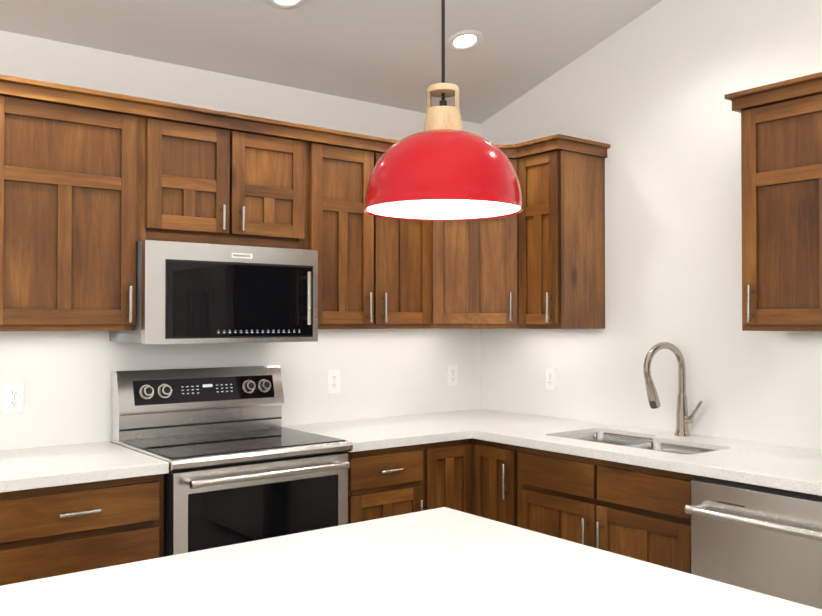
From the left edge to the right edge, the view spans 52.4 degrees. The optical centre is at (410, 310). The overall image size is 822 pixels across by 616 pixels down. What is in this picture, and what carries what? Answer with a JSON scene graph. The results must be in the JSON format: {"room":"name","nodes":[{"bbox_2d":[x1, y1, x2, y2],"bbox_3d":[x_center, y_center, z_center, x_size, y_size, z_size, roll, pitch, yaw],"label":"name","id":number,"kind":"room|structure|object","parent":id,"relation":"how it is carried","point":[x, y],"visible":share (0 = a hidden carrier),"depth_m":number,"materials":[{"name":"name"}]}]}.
{"room":"kitchen","nodes":[
{"label":"kitchen","id":0,"kind":"room"},
{"bbox_2d":[0,30,480,450],"bbox_3d":[-2.409,0.168,2.542,7.200,2.530,0.100,1,-1,-38],"label":"wall","id":1,"kind":"structure","parent":0,"point":[65,377],"depth_m":3.73,"materials":[{"name":"white paint"}]},
{"bbox_2d":[4,383,23,413],"bbox_3d":[-1.506,0.333,3.171,0.070,0.115,0.007,1,-1,-38],"label":"electrical outlet","id":2,"kind":"object","parent":1,"relation":"attached to","point":[13,397],"visible":1,"depth_m":3.17,"materials":[{"name":"white plastic"}]},
{"bbox_2d":[0,96,136,330],"bbox_3d":[-1.329,-0.330,3.091,0.536,0.810,0.362,1,-1,-38],"label":"upper cabinet","id":3,"kind":"object","parent":1,"relation":"attached to","point":[67,218],"visible":1,"depth_m":2.99,"materials":[{"name":"brown wood"}]},
{"bbox_2d":[136,117,306,249],"bbox_3d":[-0.822,-0.494,3.487,0.748,0.473,0.362,1,-1,-38],"label":"upper cabinet","id":4,"kind":"object","parent":1,"relation":"attached to","point":[200,184],"visible":0.96,"depth_m":3.35,"materials":[{"name":"brown wood"}]},
{"bbox_2d":[109,240,317,344],"bbox_3d":[-0.793,-0.063,3.445,0.742,0.386,0.450,1,-1,-38],"label":"over-the-range microwave","id":5,"kind":"object","parent":4,"relation":"attached to","point":[194,293],"visible":1,"depth_m":3.27,"materials":[{"name":"silver metal"}]},
{"bbox_2d":[328,369,339,393],"bbox_3d":[-0.372,0.344,4.051,0.070,0.115,0.007,1,-1,-38],"label":"electrical outlet","id":6,"kind":"object","parent":1,"relation":"attached to","point":[333,381],"visible":1,"depth_m":4.05,"materials":[{"name":"white plastic"}]},
{"bbox_2d":[307,142,431,328],"bbox_3d":[-0.254,-0.320,3.925,0.688,0.810,0.362,1,-1,-38],"label":"upper cabinet","id":7,"kind":"object","parent":1,"relation":"attached to","point":[374,272],"visible":0.67,"depth_m":3.77,"materials":[{"name":"brown wood"}]},
{"bbox_2d":[448,364,457,385],"bbox_3d":[0.227,0.350,4.515,0.070,0.115,0.007,1,-1,-38],"label":"electrical outlet","id":8,"kind":"object","parent":1,"relation":"attached to","point":[452,375],"visible":1,"depth_m":4.51,"materials":[{"name":"white plastic"}]},
{"bbox_2d":[430,159,519,328],"bbox_3d":[0.335,-0.316,4.219,0.612,0.810,0.619,1,-1,-38],"label":"upper cabinet","id":9,"kind":"object","parent":1,"relation":"attached to","point":[475,274],"visible":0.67,"depth_m":3.99,"materials":[{"name":"brown wood"}]},
{"bbox_2d":[0,74,609,158],"bbox_3d":[-0.558,-0.764,3.184,3.298,0.060,0.639,1,-1,-38],"label":"crown molding","id":10,"kind":"structure","parent":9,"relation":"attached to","point":[39,91],"depth_m":3.34,"materials":[{"name":"brown wood"}]},
{"bbox_2d":[0,0,661,123],"bbox_3d":[-0.049,-1.656,-0.477,7.200,1.152,7.800,1,-1,-38],"label":"ceiling","id":11,"kind":"structure","parent":0,"point":[385,52],"depth_m":3.64,"materials":[{"name":"white paint"}]},
{"bbox_2d":[266,0,306,8],"bbox_3d":[-0.478,-1.217,3.233,0.170,0.010,0.170,1,-16,-38],"label":"recessed light","id":12,"kind":"object","parent":11,"relation":"in","point":[285,4],"visible":1,"depth_m":3.28,"materials":[{"name":"white plastic"}]},
{"bbox_2d":[364,0,522,220],"bbox_3d":[0.058,-0.942,1.521,0.287,1.524,0.287,1,-1,-38],"label":"pendant light","id":13,"kind":"object","parent":11,"relation":"hanging from","point":[442,166],"visible":1,"depth_m":1.42,"materials":[{"name":"red metal"}]},
{"bbox_2d":[446,30,482,50],"bbox_3d":[0.243,-1.216,3.767,0.170,0.010,0.170,1,-16,-38],"label":"recessed light","id":14,"kind":"object","parent":11,"relation":"in","point":[463,40],"visible":1,"depth_m":3.76,"materials":[{"name":"white plastic"}]},
{"bbox_2d":[480,0,821,449],"bbox_3d":[2.756,-0.366,1.682,0.100,3.575,7.600,1,-1,-38],"label":"wall","id":15,"kind":"structure","parent":0,"point":[643,94],"depth_m":3.67,"materials":[{"name":"white paint"}]},
{"bbox_2d":[545,367,555,390],"bbox_3d":[0.705,0.347,4.229,0.007,0.115,0.070,1,-1,-38],"label":"electrical outlet","id":16,"kind":"object","parent":15,"relation":"attached to","point":[550,378],"visible":1,"depth_m":4.22,"materials":[{"name":"white plastic"}]},
{"bbox_2d":[519,150,604,328],"bbox_3d":[0.697,-0.319,3.956,0.362,0.810,0.262,1,-1,-38],"label":"upper cabinet","id":17,"kind":"object","parent":15,"relation":"attached to","point":[562,250],"visible":1,"depth_m":3.86,"materials":[{"name":"brown wood"}]},
{"bbox_2d":[741,94,821,330],"bbox_3d":[1.512,-0.333,2.906,0.362,0.810,0.638,1,-1,-38],"label":"upper cabinet","id":18,"kind":"object","parent":15,"relation":"attached to","point":[781,168],"visible":1,"depth_m":2.95,"materials":[{"name":"brown wood"}]},
{"bbox_2d":[724,72,821,112],"bbox_3d":[1.513,-0.768,2.912,0.359,0.060,0.706,1,-1,-38],"label":"crown molding","id":19,"kind":"structure","parent":18,"relation":"attached to","point":[787,90],"depth_m":2.94,"materials":[{"name":"brown wood"}]},
{"bbox_3d":[-0.049,1.423,-0.517,7.200,0.060,7.800,1,-1,-38],"label":"floor","id":20,"kind":"structure","parent":0,"visible":0},
{"bbox_2d":[0,474,163,585],"bbox_3d":[-1.261,1.000,2.940,0.594,0.876,0.657,1,-1,-38],"label":"base cabinet","id":21,"kind":"object","parent":20,"relation":"on","point":[46,532],"visible":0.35,"depth_m":2.72,"materials":[{"name":"brown wood"}]},
{"bbox_2d":[111,365,352,556],"bbox_3d":[-0.701,0.843,3.314,0.742,1.200,0.700,1,-1,-38],"label":"range","id":22,"kind":"object","parent":20,"relation":"on","point":[245,465],"visible":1,"depth_m":3.23,"materials":[{"name":"silver metal"}]},
{"bbox_2d":[345,444,422,523],"bbox_3d":[-0.275,1.010,3.705,0.408,0.876,0.657,1,-1,-38],"label":"base cabinet","id":23,"kind":"object","parent":20,"relation":"on","point":[385,482],"visible":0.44,"depth_m":3.47,"materials":[{"name":"brown wood"}]},
{"bbox_2d":[423,438,517,526],"bbox_3d":[0.308,1.014,4.011,0.888,0.876,0.888,1,-1,-38],"label":"base cabinet","id":24,"kind":"object","parent":20,"relation":"on","point":[476,477],"visible":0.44,"depth_m":3.67,"materials":[{"name":"brown wood"}]},
{"bbox_2d":[282,416,513,451],"bbox_3d":[-0.105,0.552,3.674,0.630,0.038,0.925,1,-1,-38],"label":"countertop","id":25,"kind":"structure","parent":24,"relation":"on","point":[395,431],"depth_m":3.68,"materials":[{"name":"white stone"}]},
{"bbox_2d":[402,409,821,495],"bbox_3d":[0.867,0.550,3.478,0.666,0.038,2.424,1,-1,-38],"label":"countertop","id":26,"kind":"structure","parent":24,"relation":"on","point":[794,469],"depth_m":3.17,"materials":[{"name":"white stone"}]},
{"bbox_2d":[558,432,716,453],"bbox_3d":[0.931,0.661,3.430,0.372,0.224,0.717,1,-1,-38],"label":"sink basin","id":27,"kind":"object","parent":26,"relation":"in","point":[626,440],"visible":0.19,"depth_m":3.64,"materials":[{"name":"silver metal"}]},
{"bbox_2d":[643,342,702,436],"bbox_3d":[1.099,0.331,3.481,0.245,0.399,0.153,1,-1,-38],"label":"faucet","id":28,"kind":"object","parent":26,"relation":"on","point":[683,419],"visible":1,"depth_m":3.52,"materials":[{"name":"silver metal"}]},
{"bbox_2d":[518,446,694,573],"bbox_3d":[0.939,1.006,3.387,0.657,0.876,0.870,1,-1,-38],"label":"base cabinet","id":29,"kind":"object","parent":20,"relation":"on","point":[633,511],"visible":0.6,"depth_m":3.17,"materials":[{"name":"brown wood"}]},
{"bbox_2d":[684,475,821,609],"bbox_3d":[1.357,1.000,2.773,0.692,0.872,0.604,1,-1,-38],"label":"dishwasher","id":30,"kind":"object","parent":20,"relation":"on","point":[763,540],"visible":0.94,"depth_m":2.65,"materials":[{"name":"silver metal"}]},
{"bbox_3d":[-1.757,0.995,2.555,0.660,0.876,0.657,1,-1,-38],"label":"base cabinet","id":31,"kind":"object","parent":20,"relation":"on","visible":0},
{"bbox_2d":[0,441,168,492],"bbox_3d":[-1.529,0.540,2.745,1.264,0.038,0.646,1,-1,-38],"label":"countertop","id":32,"kind":"structure","parent":31,"relation":"on","point":[39,467],"depth_m":2.83,"materials":[{"name":"white stone"}]},
{"bbox_3d":[-0.684,0.975,1.013,2.585,0.876,0.947,1,-1,-38],"label":"kitchen island","id":33,"kind":"object","parent":20,"relation":"on","visible":0},
{"bbox_2d":[0,507,821,615],"bbox_3d":[-0.587,0.516,0.890,2.660,0.038,1.225,1,-1,-38],"label":"island countertop","id":34,"kind":"structure","parent":33,"relation":"on","point":[443,561],"depth_m":1.55,"materials":[{"name":"white stone"}]}
]}

